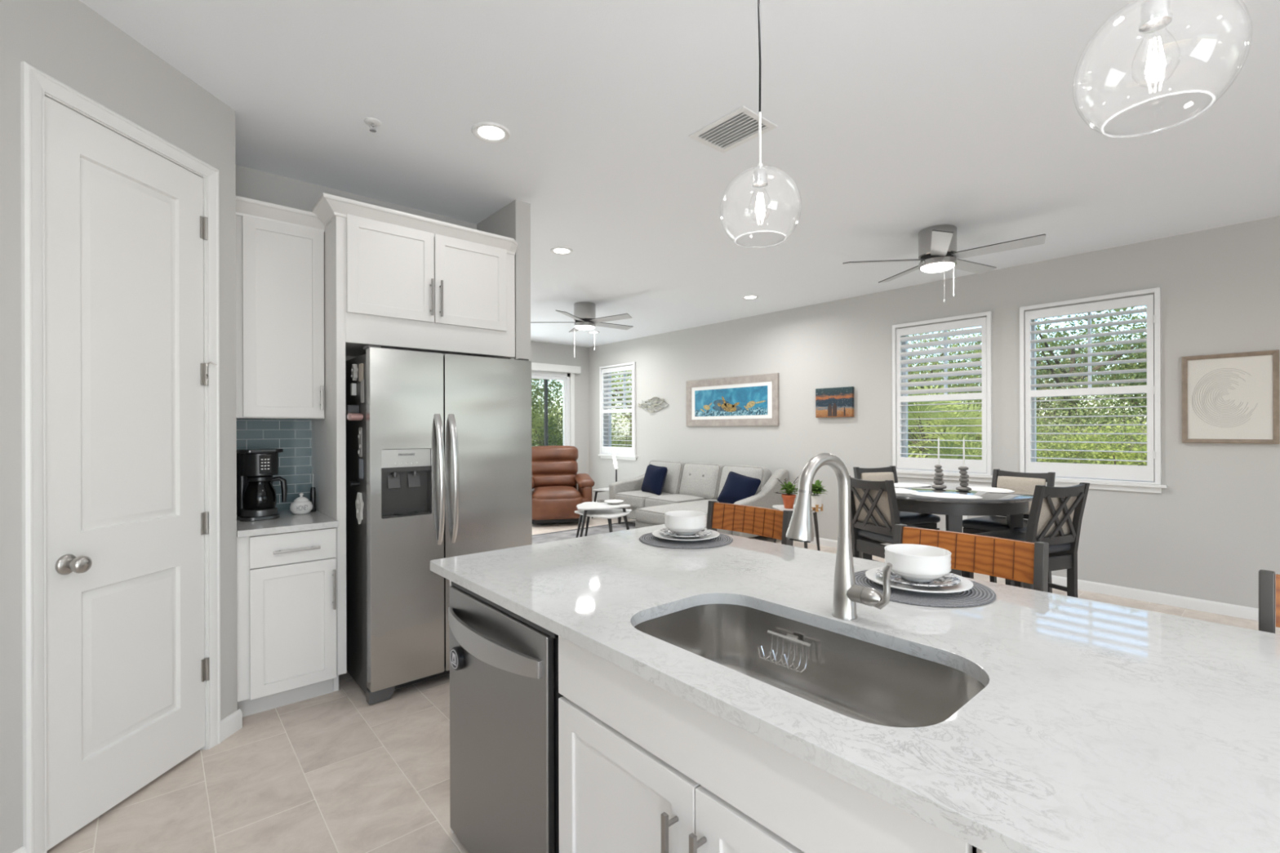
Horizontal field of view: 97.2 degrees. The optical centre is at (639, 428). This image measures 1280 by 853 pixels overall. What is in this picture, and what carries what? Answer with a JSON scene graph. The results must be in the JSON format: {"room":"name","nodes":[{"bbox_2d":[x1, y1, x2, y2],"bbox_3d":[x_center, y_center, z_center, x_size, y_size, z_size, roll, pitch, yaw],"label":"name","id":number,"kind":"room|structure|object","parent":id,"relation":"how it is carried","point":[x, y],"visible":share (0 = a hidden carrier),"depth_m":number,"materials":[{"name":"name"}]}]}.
{"room":"kitchen","nodes":[
{"label":"kitchen","id":0,"kind":"room"},
{"bbox_2d":[0,0,237,852],"bbox_3d":[-1.941,-0.039,2.007,0.110,2.820,1.150,0,0,4],"label":"wall","id":1,"kind":"structure","parent":0,"point":[68,41],"depth_m":1.84,"materials":[{"name":"grey paint"}]},
{"bbox_2d":[20,61,221,852],"bbox_3d":[-1.900,0.119,2.106,0.177,2.503,0.734,0,0,4],"label":"door","id":2,"kind":"structure","parent":1,"relation":"in","point":[121,460],"depth_m":2.02,"materials":[{"name":"white paint"}]},
{"bbox_2d":[220,709,242,741],"bbox_3d":[-1.836,1.328,2.525,0.014,0.085,0.125,0,0,4],"label":"baseboard","id":3,"kind":"structure","parent":1,"relation":"attached to","point":[232,723],"depth_m":2.52,"materials":[{"name":"white paint"}]},
{"bbox_2d":[235,164,476,360],"bbox_3d":[-2.422,-0.037,2.995,3.240,2.820,0.120,0,0,-41],"label":"wall","id":4,"kind":"structure","parent":0,"point":[251,184],"depth_m":3.27,"materials":[{"name":"grey paint"}]},
{"bbox_2d":[236,418,311,511],"bbox_3d":[-2.096,0.205,3.191,0.420,0.586,0.008,0,0,-41],"label":"backsplash","id":5,"kind":"structure","parent":4,"relation":"attached to","point":[294,437],"depth_m":3.25,"materials":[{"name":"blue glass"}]},
{"bbox_2d":[235,195,324,419],"bbox_3d":[-1.966,-0.597,3.039,0.418,1.087,0.408,0,0,-41],"label":"upper cabinet","id":6,"kind":"object","parent":4,"relation":"attached to","point":[280,249],"visible":0.94,"depth_m":2.92,"materials":[{"name":"white paint"}]},
{"bbox_2d":[476,200,530,360],"bbox_3d":[-2.445,-0.037,5.583,0.105,2.820,5.210,0,0,-41],"label":"wall partition","id":7,"kind":"structure","parent":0,"point":[513,220],"depth_m":3.62,"materials":[{"name":"grey paint"}]},
{"bbox_2d":[530,341,589,490],"bbox_3d":[-2.508,-0.037,8.835,4.045,2.820,0.200,0,0,-41],"label":"wall","id":8,"kind":"structure","parent":0,"point":[540,352],"depth_m":9.93,"materials":[{"name":"grey paint"}]},
{"bbox_2d":[531,370,574,446],"bbox_3d":[-2.199,0.177,9.063,2.640,2.390,0.176,0,0,-41],"label":"door","id":9,"kind":"structure","parent":8,"relation":"in","point":[565,377],"depth_m":9.81,"materials":[{"name":"white plastic"}]},
{"bbox_2d":[531,362,581,373],"bbox_3d":[-2.118,-1.022,8.961,2.795,0.117,0.088,0,0,-41],"label":"valance","id":10,"kind":"object","parent":8,"relation":"attached to","point":[535,366],"visible":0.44,"depth_m":9.51,"materials":[{"name":"white paint"}]},
{"bbox_2d":[46,516,1279,852],"bbox_3d":[0.232,1.424,3.252,7.590,0.120,12.230,0,0,-41],"label":"floor","id":11,"kind":"structure","parent":0,"point":[337,771],"depth_m":2.16,"materials":[{"name":"tile"}]},
{"bbox_2d":[236,527,337,716],"bbox_3d":[-1.881,0.934,2.944,0.418,0.873,0.656,0,0,-41],"label":"base cabinet","id":12,"kind":"object","parent":11,"relation":"on","point":[286,582],"visible":0.94,"depth_m":2.72,"materials":[{"name":"white paint"}]},
{"bbox_2d":[236,509,338,537],"bbox_3d":[-1.882,0.481,2.945,0.418,0.030,0.641,0,0,-41],"label":"countertop","id":13,"kind":"structure","parent":12,"relation":"on","point":[288,522],"depth_m":2.77,"materials":[{"name":"white stone"}]},
{"bbox_2d":[236,448,287,521],"bbox_3d":[-1.977,0.285,2.935,0.203,0.360,0.215,0,0,41],"label":"coffee maker","id":14,"kind":"object","parent":13,"relation":"on","point":[256,495],"visible":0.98,"depth_m":2.87,"materials":[{"name":"grey plastic"}]},
{"bbox_2d":[289,493,312,514],"bbox_3d":[-1.853,0.408,3.087,0.110,0.113,0.112,0,0,-41],"label":"honey jar","id":15,"kind":"object","parent":13,"relation":"on","point":[300,505],"visible":1,"depth_m":3.05,"materials":[{"name":"white ceramic"}]},
{"bbox_2d":[311,192,517,691],"bbox_3d":[-1.354,0.105,3.388,1.105,2.529,0.674,0,0,-41],"label":"tall cabinet","id":16,"kind":"object","parent":11,"relation":"on","point":[393,279],"visible":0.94,"depth_m":3.06,"materials":[{"name":"white paint"}]},
{"bbox_2d":[345,345,532,704],"bbox_3d":[-1.220,0.475,3.329,0.895,1.776,0.862,0,0,-41],"label":"refrigerator","id":17,"kind":"object","parent":11,"relation":"on","point":[446,457],"visible":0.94,"depth_m":2.95,"materials":[{"name":"grey metal"}]},
{"bbox_2d":[531,445,594,524],"bbox_3d":[-1.260,0.799,8.318,1.091,1.079,1.065,0,0,-13],"label":"recliner","id":18,"kind":"object","parent":11,"relation":"on","point":[555,478],"visible":0.7,"depth_m":8.20,"materials":[{"name":"brown leather"}]},
{"bbox_2d":[531,473,576,488],"bbox_3d":[-1.308,0.793,8.533,0.694,0.251,0.298,0,0,-13],"label":"cushion","id":19,"kind":"object","parent":18,"relation":"on","point":[540,480],"depth_m":8.42,"materials":[{"name":"brown leather"}]},
{"bbox_2d":[531,445,577,461],"bbox_3d":[-1.333,0.395,8.636,0.769,0.271,0.300,0,0,-13],"label":"cushion","id":20,"kind":"object","parent":18,"relation":"on","point":[540,453],"depth_m":8.52,"materials":[{"name":"brown leather"}]},
{"bbox_2d":[531,460,577,475],"bbox_3d":[-1.321,0.599,8.585,0.744,0.271,0.300,0,0,-13],"label":"cushion","id":21,"kind":"object","parent":18,"relation":"on","point":[539,468],"depth_m":8.46,"materials":[{"name":"brown leather"}]},
{"bbox_2d":[532,521,635,544],"bbox_3d":[-0.514,1.361,6.385,2.910,0.010,2.370,0,0,-41],"label":"area rug","id":22,"kind":"object","parent":11,"relation":"on","point":[568,534],"visible":0.2,"depth_m":7.36,"materials":[{"name":"white fabric"}]},
{"bbox_2d":[574,509,631,537],"bbox_3d":[-0.457,1.165,6.611,0.673,0.375,0.657,0,0,19],"label":"table","id":23,"kind":"object","parent":22,"relation":"on","point":[609,514],"visible":0.84,"depth_m":6.53,"materials":[{"name":"white wood"}]},
{"bbox_2d":[576,502,631,537],"bbox_3d":[-0.424,1.126,6.640,0.643,0.452,0.600,0,0,2],"label":"table","id":24,"kind":"object","parent":22,"relation":"on","point":[585,506],"visible":0.9,"depth_m":6.58,"materials":[{"name":"white wood"}]},
{"bbox_2d":[608,460,788,537],"bbox_3d":[0.402,0.906,7.254,1.645,0.894,2.430,0,0,-41],"label":"sofa","id":25,"kind":"object","parent":22,"relation":"on","point":[689,486],"visible":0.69,"depth_m":7.29,"materials":[{"name":"grey fabric"}]},
{"bbox_2d":[614,490,669,507],"bbox_3d":[0.103,0.990,7.973,0.710,0.198,0.650,0,0,-41],"label":"seat cushion","id":26,"kind":"object","parent":25,"relation":"on","point":[636,499],"depth_m":7.74,"materials":[{"name":"grey fabric"}]},
{"bbox_2d":[640,464,667,495],"bbox_3d":[0.200,0.719,7.905,0.254,0.420,0.434,0,0,-35],"label":"throw pillow","id":27,"kind":"object","parent":25,"relation":"on","point":[655,477],"visible":0.9,"depth_m":7.77,"materials":[{"name":"blue fabric"}]},
{"bbox_2d":[648,460,685,493],"bbox_3d":[0.383,0.714,8.122,0.336,0.509,0.704,0,0,-41],"label":"cushion","id":28,"kind":"object","parent":25,"relation":"on","point":[675,468],"depth_m":7.87,"materials":[{"name":"grey fabric"}]},
{"bbox_2d":[644,493,706,506],"bbox_3d":[0.524,0.988,7.484,0.710,0.198,0.624,0,0,-41],"label":"seat cushion","id":29,"kind":"object","parent":25,"relation":"on","point":[654,500],"depth_m":7.34,"materials":[{"name":"grey fabric"}]},
{"bbox_2d":[635,499,717,524],"bbox_3d":[0.743,0.995,6.694,1.430,0.192,0.840,0,0,-41],"label":"seat cushion","id":30,"kind":"object","parent":25,"relation":"on","point":[652,515],"depth_m":6.43,"materials":[{"name":"grey fabric"}]},
{"bbox_2d":[679,462,724,499],"bbox_3d":[0.846,0.712,7.585,0.336,0.509,0.680,0,0,-41],"label":"cushion","id":31,"kind":"object","parent":25,"relation":"on","point":[697,479],"depth_m":7.44,"materials":[{"name":"grey fabric"}]},
{"bbox_2d":[717,471,760,503],"bbox_3d":[1.173,0.736,6.684,0.474,0.435,0.284,0,0,34],"label":"throw pillow","id":32,"kind":"object","parent":25,"relation":"on","point":[737,486],"visible":0.77,"depth_m":6.61,"materials":[{"name":"blue fabric"}]},
{"bbox_2d":[718,464,770,496],"bbox_3d":[1.300,0.711,7.058,0.336,0.509,0.670,0,0,-41],"label":"cushion","id":33,"kind":"object","parent":25,"relation":"on","point":[762,473],"depth_m":6.95,"materials":[{"name":"grey fabric"}]},
{"bbox_2d":[706,500,793,546],"bbox_3d":[0.344,0.854,2.412,0.446,1.021,0.450,0,0,-41],"label":"counter stool","id":34,"kind":"object","parent":11,"relation":"on","point":[759,521],"visible":0.16,"depth_m":2.54,"materials":[{"name":"brown wood"}]},
{"bbox_2d":[558,635,976,852],"bbox_3d":[0.313,0.922,1.220,0.637,0.883,0.925,0,0,-41],"label":"base cabinet","id":35,"kind":"object","parent":11,"relation":"on","point":[644,768],"visible":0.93,"depth_m":1.05,"materials":[{"name":"white paint"}]},
{"bbox_2d":[772,504,820,551],"bbox_3d":[1.675,1.091,5.888,0.520,0.522,0.583,0,0,4],"label":"table","id":36,"kind":"object","parent":11,"relation":"on","point":[780,507],"visible":0.3,"depth_m":6.04,"materials":[{"name":"white wood"}]},
{"bbox_2d":[774,476,798,508],"bbox_3d":[1.551,0.665,5.889,0.241,0.327,0.229,0,0,-41],"label":"potted plant","id":37,"kind":"object","parent":36,"relation":"on","point":[788,499],"visible":0.98,"depth_m":5.86,"materials":[{"name":"green plant"}]},
{"bbox_2d":[811,480,826,511],"bbox_3d":[1.772,0.673,5.695,0.263,0.311,0.243,0,0,-41],"label":"potted plant","id":38,"kind":"object","parent":36,"relation":"on","point":[816,500],"visible":0.8,"depth_m":5.65,"materials":[{"name":"green plant"}]},
{"bbox_2d":[848,475,926,558],"bbox_3d":[1.747,0.845,3.874,0.532,1.030,0.444,0,0,-21],"label":"dining chair","id":39,"kind":"object","parent":11,"relation":"on","point":[874,511],"visible":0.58,"depth_m":3.79,"materials":[{"name":"grey wood"}]},
{"bbox_2d":[853,466,940,561],"bbox_3d":[2.119,0.843,4.688,0.444,1.030,0.532,0,0,-19],"label":"dining chair","id":40,"kind":"object","parent":11,"relation":"on","point":[927,521],"visible":0.34,"depth_m":4.78,"materials":[{"name":"grey wood"}]},
{"bbox_2d":[862,481,1033,586],"bbox_3d":[2.201,0.903,4.159,1.204,0.910,1.204,0,0,-41],"label":"dining table","id":41,"kind":"object","parent":11,"relation":"on","point":[1012,504],"visible":0.47,"depth_m":3.68,"materials":[{"name":"grey wood"}]},
{"bbox_2d":[910,492,982,498],"bbox_3d":[2.048,0.447,3.783,0.434,0.002,0.303,0,0,42],"label":"mat","id":42,"kind":"object","parent":41,"relation":"on","point":[940,495],"visible":1,"depth_m":3.77,"materials":[{"name":"white fabric"}]},
{"bbox_2d":[955,466,971,491],"bbox_3d":[2.318,0.359,4.040,0.095,0.178,0.103,0,0,-41],"label":"candle holder","id":43,"kind":"object","parent":41,"relation":"on","point":[964,476],"visible":1,"depth_m":4.02,"materials":[{"name":"grey stone"}]},
{"bbox_2d":[893,524,1048,591],"bbox_3d":[0.927,0.852,1.735,0.446,1.021,0.450,0,0,-41],"label":"counter stool","id":44,"kind":"object","parent":11,"relation":"on","point":[1024,562],"visible":0.19,"depth_m":1.81,"materials":[{"name":"brown"}]},
{"bbox_2d":[961,468,1055,592],"bbox_3d":[2.775,0.841,4.260,0.532,1.030,0.444,0,0,-31],"label":"dining chair","id":45,"kind":"object","parent":11,"relation":"on","point":[1028,482],"visible":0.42,"depth_m":4.27,"materials":[{"name":"grey wood"}]},
{"bbox_2d":[964,482,1089,597],"bbox_3d":[2.421,0.842,3.555,0.444,1.030,0.532,0,0,-21],"label":"dining chair","id":46,"kind":"object","parent":11,"relation":"on","point":[1055,513],"visible":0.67,"depth_m":3.38,"materials":[{"name":"grey wood"}]},
{"bbox_2d":[1258,569,1279,633],"bbox_3d":[1.501,0.850,1.069,0.446,1.021,0.450,0,0,-41],"label":"counter stool","id":47,"kind":"object","parent":11,"relation":"on","point":[1266,578],"visible":0.14,"depth_m":1.34,"materials":[{"name":"grey"}]},
{"bbox_3d":[0.439,0.922,1.127,0.612,0.883,2.618,0,0,-41],"label":"kitchen island","id":48,"kind":"object","parent":11,"relation":"on","visible":0},
{"bbox_2d":[448,581,563,852],"bbox_3d":[-0.239,0.912,1.804,0.612,0.844,0.655,0,0,-41],"label":"dishwasher","id":49,"kind":"object","parent":48,"relation":"in","point":[504,764],"visible":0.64,"depth_m":1.59,"materials":[{"name":"grey metal"}]},
{"bbox_2d":[449,646,464,670],"bbox_3d":[-0.587,0.737,1.810,0.022,0.072,0.072,0,0,-41],"label":"magnet","id":50,"kind":"object","parent":49,"relation":"attached to","point":[456,655],"visible":1,"depth_m":1.79,"materials":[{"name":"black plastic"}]},
{"bbox_2d":[430,524,1279,852],"bbox_3d":[0.583,0.464,1.290,1.140,0.030,2.695,0,0,-41],"label":"island countertop","id":51,"kind":"structure","parent":48,"relation":"on","point":[1094,726],"depth_m":0.95,"materials":[{"name":"white stone"}]},
{"bbox_2d":[639,532,733,549],"bbox_3d":[0.186,0.448,2.298,0.380,0.004,0.380,0,0,-41],"label":"placemat","id":52,"kind":"object","parent":51,"relation":"on","point":[722,540],"visible":0.65,"depth_m":2.21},
{"bbox_2d":[652,528,719,542],"bbox_3d":[0.186,0.435,2.298,0.274,0.020,0.274,0,0,-41],"label":"dinner plate","id":53,"kind":"object","parent":52,"relation":"on","point":[656,533],"visible":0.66,"depth_m":2.26,"materials":[{"name":"white ceramic"}]},
{"bbox_2d":[659,528,712,538],"bbox_3d":[0.186,0.426,2.298,0.216,0.018,0.216,0,0,-41],"label":"salad plate","id":54,"kind":"object","parent":53,"relation":"on","point":[667,531],"visible":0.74,"depth_m":2.28,"materials":[{"name":"ceramic"}]},
{"bbox_2d":[664,510,706,535],"bbox_3d":[0.186,0.387,2.298,0.171,0.083,0.171,0,0,-41],"label":"bowl","id":55,"kind":"object","parent":54,"relation":"on","point":[684,522],"visible":1,"depth_m":2.24,"materials":[{"name":"white ceramic"}]},
{"bbox_2d":[634,604,985,727],"bbox_3d":[0.311,0.582,1.198,0.452,0.202,0.768,0,0,-41],"label":"sink","id":56,"kind":"object","parent":51,"relation":"in","point":[855,678],"visible":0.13,"depth_m":1.34,"materials":[{"name":"silver metal"}]},
{"bbox_2d":[757,630,812,673],"bbox_3d":[0.355,0.549,1.390,0.062,0.070,0.125,0,0,-41],"label":"sponge caddy","id":57,"kind":"object","parent":56,"relation":"attached to","point":[790,637],"visible":1,"depth_m":1.39,"materials":[{"name":"silver metal"}]},
{"bbox_2d":[786,453,892,619],"bbox_3d":[0.444,0.253,1.313,0.239,0.393,0.126,0,0,-7],"label":"faucet","id":58,"kind":"object","parent":51,"relation":"on","point":[846,593],"visible":1,"depth_m":1.32,"materials":[{"name":"silver metal"}]},
{"bbox_2d":[854,569,996,607],"bbox_3d":[0.787,0.446,1.601,0.380,0.004,0.380,0,0,-41],"label":"placemat","id":59,"kind":"object","parent":51,"relation":"on","point":[980,594],"visible":0.5,"depth_m":1.49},
{"bbox_2d":[865,566,973,592],"bbox_3d":[0.787,0.433,1.601,0.274,0.020,0.274,0,0,-41],"label":"dinner plate","id":60,"kind":"object","parent":59,"relation":"on","point":[965,584],"visible":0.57,"depth_m":1.55,"materials":[{"name":"white ceramic"}]},
{"bbox_2d":[875,567,960,587],"bbox_3d":[0.787,0.424,1.601,0.216,0.018,0.216,0,0,-25],"label":"salad plate","id":61,"kind":"object","parent":60,"relation":"on","point":[948,580],"visible":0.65,"depth_m":1.57,"materials":[{"name":"ceramic"}]},
{"bbox_2d":[884,543,951,582],"bbox_3d":[0.787,0.386,1.601,0.171,0.083,0.171,0,0,-41],"label":"bowl","id":62,"kind":"object","parent":61,"relation":"on","point":[920,563],"visible":0.94,"depth_m":1.55,"materials":[{"name":"white ceramic"}]},
{"bbox_2d":[79,0,1279,347],"bbox_3d":[0.223,-1.531,3.252,7.590,0.150,12.230,0,0,-41],"label":"ceiling","id":63,"kind":"structure","parent":0,"point":[895,120],"depth_m":2.65,"materials":[{"name":"white paint"}]},
{"bbox_2d":[471,121,510,143],"bbox_3d":[-0.729,-1.448,2.763,0.184,0.010,0.184,0,0,-41],"label":"recessed light","id":64,"kind":"object","parent":63,"relation":"in","point":[490,132],"visible":1,"depth_m":2.76,"materials":[{"name":"white plastic"}]},
{"bbox_2d":[530,302,633,357],"bbox_3d":[-0.605,-1.138,6.587,1.246,0.630,1.270,0,0,-41],"label":"ceiling fan","id":65,"kind":"object","parent":63,"relation":"hanging from","point":[584,313],"visible":1,"depth_m":6.48,"materials":[{"name":"silver metal"}]},
{"bbox_2d":[688,106,777,153],"bbox_3d":[0.452,-1.450,2.756,0.260,0.014,0.344,0,0,-41],"label":"ceiling vent","id":66,"kind":"object","parent":63,"relation":"in","point":[740,126],"visible":0.96,"depth_m":2.74,"materials":[{"name":"white plastic"}]},
{"bbox_2d":[720,0,801,245],"bbox_3d":[0.333,-0.990,1.570,0.221,0.932,0.221,0,0,-37],"label":"pendant light","id":67,"kind":"object","parent":63,"relation":"hanging from","point":[760,180],"visible":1,"depth_m":1.57,"materials":[{"name":"clear glass"}]},
{"bbox_2d":[752,168,768,188],"bbox_3d":[0.334,-0.697,1.570,0.042,0.042,0.042,0,0,-41],"label":"socket","id":68,"kind":"object","parent":67,"relation":"attached to","point":[760,180],"depth_m":1.56,"materials":[{"name":"silver metal"}]},
{"bbox_2d":[842,224,1045,302],"bbox_3d":[2.225,-1.179,4.133,1.264,0.565,1.247,0,0,-41],"label":"ceiling fan","id":69,"kind":"object","parent":63,"relation":"hanging from","point":[937,244],"visible":1,"depth_m":4.06,"materials":[{"name":"silver metal"}]},
{"bbox_2d":[1072,0,1252,137],"bbox_3d":[0.867,-0.992,0.951,0.221,0.932,0.221,0,0,-37],"label":"pendant light","id":70,"kind":"object","parent":63,"relation":"hanging from","point":[1155,15],"visible":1,"depth_m":0.94,"materials":[{"name":"clear glass"}]},
{"bbox_2d":[1138,0,1172,34],"bbox_3d":[0.868,-0.699,0.951,0.042,0.042,0.042,0,0,-41],"label":"socket","id":71,"kind":"object","parent":70,"relation":"attached to","point":[1155,15],"depth_m":0.94,"materials":[{"name":"silver metal"}]},
{"bbox_2d":[588,215,1279,611],"bbox_3d":[3.026,-0.054,5.664,0.200,2.820,12.230,0,0,-41],"label":"wall","id":72,"kind":"structure","parent":0,"point":[1208,535],"depth_m":5.01,"materials":[{"name":"grey paint"}]},
{"bbox_2d":[598,370,637,460],"bbox_3d":[-0.322,-0.262,9.492,0.215,1.545,1.010,0,0,-41],"label":"window","id":73,"kind":"structure","parent":72,"relation":"in","point":[604,456],"depth_m":9.63,"materials":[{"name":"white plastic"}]},
{"bbox_2d":[599,361,635,456],"bbox_3d":[-0.374,-0.315,9.447,0.072,1.518,0.940,0,0,-41],"label":"plantation shutter","id":74,"kind":"object","parent":73,"relation":"attached to","point":[616,451],"visible":1,"depth_m":9.41,"materials":[{"name":"white paint"}]},
{"bbox_2d":[685,373,779,426],"bbox_3d":[1.198,-0.362,7.603,0.034,0.654,1.590,0,0,-41],"label":"framed picture","id":75,"kind":"object","parent":72,"relation":"attached to","point":[748,400],"visible":1,"depth_m":7.53,"materials":[{"name":"white"}]},
{"bbox_2d":[694,385,767,416],"bbox_3d":[1.200,-0.359,7.605,0.001,0.370,1.265,0,0,-41],"label":"painting","id":76,"kind":"object","parent":75,"relation":"attached to","point":[730,400],"depth_m":7.57,"materials":[{"name":"paper"}]},
{"bbox_2d":[815,386,853,417],"bbox_3d":[2.211,-0.297,6.417,0.046,0.336,0.455,0,0,-41],"label":"beach canvas","id":77,"kind":"object","parent":72,"relation":"attached to","point":[829,402],"visible":1,"depth_m":6.39,"materials":[{"name":"multicoloured fabric"}]},
{"bbox_2d":[592,501,1275,623],"bbox_3d":[2.950,1.313,5.594,0.014,0.085,11.830,0,0,-41],"label":"baseboard","id":78,"kind":"structure","parent":72,"relation":"attached to","point":[1211,606],"depth_m":4.35,"materials":[{"name":"white paint"}]},
{"bbox_2d":[896,330,992,482],"bbox_3d":[3.014,-0.272,5.620,0.215,1.545,0.990,0,0,-41],"label":"window","id":79,"kind":"structure","parent":72,"relation":"in","point":[972,477],"depth_m":5.74,"materials":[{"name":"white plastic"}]},
{"bbox_2d":[892,311,992,475],"bbox_3d":[2.962,-0.326,5.576,0.072,1.518,0.920,0,0,-41],"label":"plantation shutter","id":80,"kind":"object","parent":79,"relation":"attached to","point":[978,467],"visible":0.96,"depth_m":5.53,"materials":[{"name":"white paint"}]},
{"bbox_2d":[1031,312,1167,493],"bbox_3d":[3.766,-0.274,4.747,0.215,1.545,1.000,0,0,-41],"label":"window","id":81,"kind":"structure","parent":72,"relation":"in","point":[1140,487],"depth_m":4.78,"materials":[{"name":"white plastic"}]},
{"bbox_2d":[1019,287,1161,484],"bbox_3d":[3.714,-0.328,4.702,0.072,1.518,0.930,0,0,-41],"label":"plantation shutter","id":82,"kind":"object","parent":81,"relation":"attached to","point":[1151,473],"visible":0.91,"depth_m":4.64,"materials":[{"name":"white paint"}]},
{"bbox_2d":[1182,350,1279,444],"bbox_3d":[4.245,-0.218,4.067,0.036,0.647,0.486,0,0,-41],"label":"framed picture","id":83,"kind":"object","parent":72,"relation":"attached to","point":[1234,397],"visible":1,"depth_m":4.06,"materials":[{"name":"white"}]},
{"label":"outside","id":84,"kind":"structure","parent":0,"visible":0},
{"bbox_3d":[6.647,1.594,32.123,68.000,0.200,80.000,0,0,-41],"label":"ground","id":85,"kind":"structure","parent":84,"visible":0},
{"bbox_2d":[531,398,563,446],"bbox_3d":[-2.284,0.382,13.487,2.352,2.281,2.320,0,0,13],"label":"fan palm","id":86,"kind":"object","parent":85,"relation":"on","point":[537,416],"visible":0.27,"depth_m":13.07,"materials":[{"name":"green plant"}]},
{"bbox_2d":[531,378,563,446],"bbox_3d":[-2.401,0.212,13.475,2.934,3.500,3.561,0,0,-41],"label":"bush","id":87,"kind":"object","parent":85,"relation":"on","point":[553,436],"visible":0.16,"depth_m":12.95,"materials":[{"name":"green plant"}]},
{"bbox_2d":[531,378,613,445],"bbox_3d":[-3.020,-0.850,14.401,4.602,4.763,4.848,0,0,-41],"label":"tree","id":88,"kind":"object","parent":85,"relation":"on","point":[538,389],"visible":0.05,"depth_m":14.62,"materials":[{"name":"green plant"}]},
{"bbox_2d":[611,393,631,447],"bbox_3d":[-0.362,0.269,13.950,2.390,2.514,2.466,0,0,-6],"label":"bush","id":89,"kind":"object","parent":85,"relation":"on","point":[622,442],"visible":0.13,"depth_m":13.83,"materials":[{"name":"green plant"}]},
{"bbox_2d":[611,369,631,440],"bbox_3d":[-0.019,-0.804,16.743,4.411,4.652,4.626,0,0,-41],"label":"tree","id":90,"kind":"object","parent":85,"relation":"on","point":[628,375],"visible":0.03,"depth_m":16.36,"materials":[{"name":"green plant"}]},
{"bbox_2d":[907,377,982,457],"bbox_3d":[4.770,0.287,9.354,2.418,2.427,2.504,0,0,27],"label":"fan palm","id":91,"kind":"object","parent":85,"relation":"on","point":[933,407],"visible":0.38,"depth_m":9.10,"materials":[{"name":"green plant"}]},
{"bbox_2d":[907,328,982,449],"bbox_3d":[6.331,-1.346,14.377,4.875,5.696,5.299,0,0,-41],"label":"tree","id":92,"kind":"object","parent":85,"relation":"on","point":[948,338],"visible":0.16,"depth_m":13.14,"materials":[{"name":"green plant"}]},
{"bbox_2d":[909,400,1039,454],"bbox_3d":[5.737,0.460,9.479,2.450,2.074,2.439,0,0,15],"label":"fan palm","id":93,"kind":"object","parent":85,"relation":"on","point":[976,420],"visible":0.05,"depth_m":9.47,"materials":[{"name":"green plant"}]},
{"bbox_2d":[919,426,1042,459],"bbox_3d":[4.874,0.720,8.676,2.390,1.560,2.201,0,0,22],"label":"fan palm","id":94,"kind":"object","parent":85,"relation":"on","point":[958,444],"visible":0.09,"depth_m":8.31,"materials":[{"name":"green plant"}]},
{"bbox_2d":[914,321,1145,430],"bbox_3d":[10.807,-0.589,15.646,6.301,4.154,5.711,0,0,-19],"label":"tree","id":95,"kind":"object","parent":85,"relation":"on","point":[1037,345],"visible":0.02,"depth_m":14.42,"materials":[{"name":"green plant"}]},
{"bbox_2d":[937,306,1146,455],"bbox_3d":[8.914,-0.586,11.618,4.701,4.159,4.620,0,0,35],"label":"tree","id":96,"kind":"object","parent":85,"relation":"on","point":[1104,339],"visible":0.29,"depth_m":10.78,"materials":[{"name":"green plant"}]},
{"bbox_2d":[968,378,1145,464],"bbox_3d":[6.234,0.550,8.617,3.705,2.590,2.331,0,0,-17],"label":"bush","id":97,"kind":"object","parent":85,"relation":"on","point":[1050,437],"visible":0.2,"depth_m":8.29,"materials":[{"name":"green plant"}]},
{"bbox_2d":[978,332,1146,462],"bbox_3d":[8.613,-0.220,11.152,4.138,3.568,2.863,0,0,39],"label":"bush","id":98,"kind":"object","parent":85,"relation":"on","point":[1066,369],"visible":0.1,"depth_m":10.93,"materials":[{"name":"green plant"}]},
{"bbox_2d":[980,337,1146,464],"bbox_3d":[11.011,0.001,12.926,3.975,4.317,5.470,0,0,-18],"label":"bush","id":99,"kind":"object","parent":85,"relation":"on","point":[1085,402],"visible":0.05,"depth_m":12.55,"materials":[{"name":"green plant"}]},
{"bbox_2d":[1036,416,1146,466],"bbox_3d":[6.715,0.660,7.876,2.327,1.692,2.538,0,0,7],"label":"bush","id":100,"kind":"object","parent":85,"relation":"on","point":[1114,455],"visible":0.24,"depth_m":7.96,"materials":[{"name":"green plant"}]},
{"bbox_2d":[1045,411,1146,465],"bbox_3d":[8.255,0.794,9.436,2.866,2.488,2.262,0,0,6],"label":"bush","id":101,"kind":"object","parent":85,"relation":"on","point":[1132,422],"visible":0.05,"depth_m":9.68,"materials":[{"name":"green plant"}]},
{"bbox_2d":[1056,339,1146,413],"bbox_3d":[10.270,-0.229,10.858,3.937,3.439,4.710,0,0,37],"label":"tree","id":102,"kind":"object","parent":85,"relation":"on","point":[1094,348],"visible":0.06,"depth_m":11.27,"materials":[{"name":"green plant"}]},
{"bbox_3d":[-3.617,1.454,10.370,4.450,0.125,3.560,0,0,-41],"label":"floor","id":103,"kind":"structure","parent":85,"relation":"on","visible":0},
{"bbox_2d":[543,379,547,445],"bbox_3d":[-1.977,0.078,11.793,0.080,2.613,3.550,0,0,-41],"label":"screen frame","id":104,"kind":"object","parent":103,"relation":"on","point":[545,381],"visible":0.1,"depth_m":11.75,"materials":[{"name":"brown metal"}]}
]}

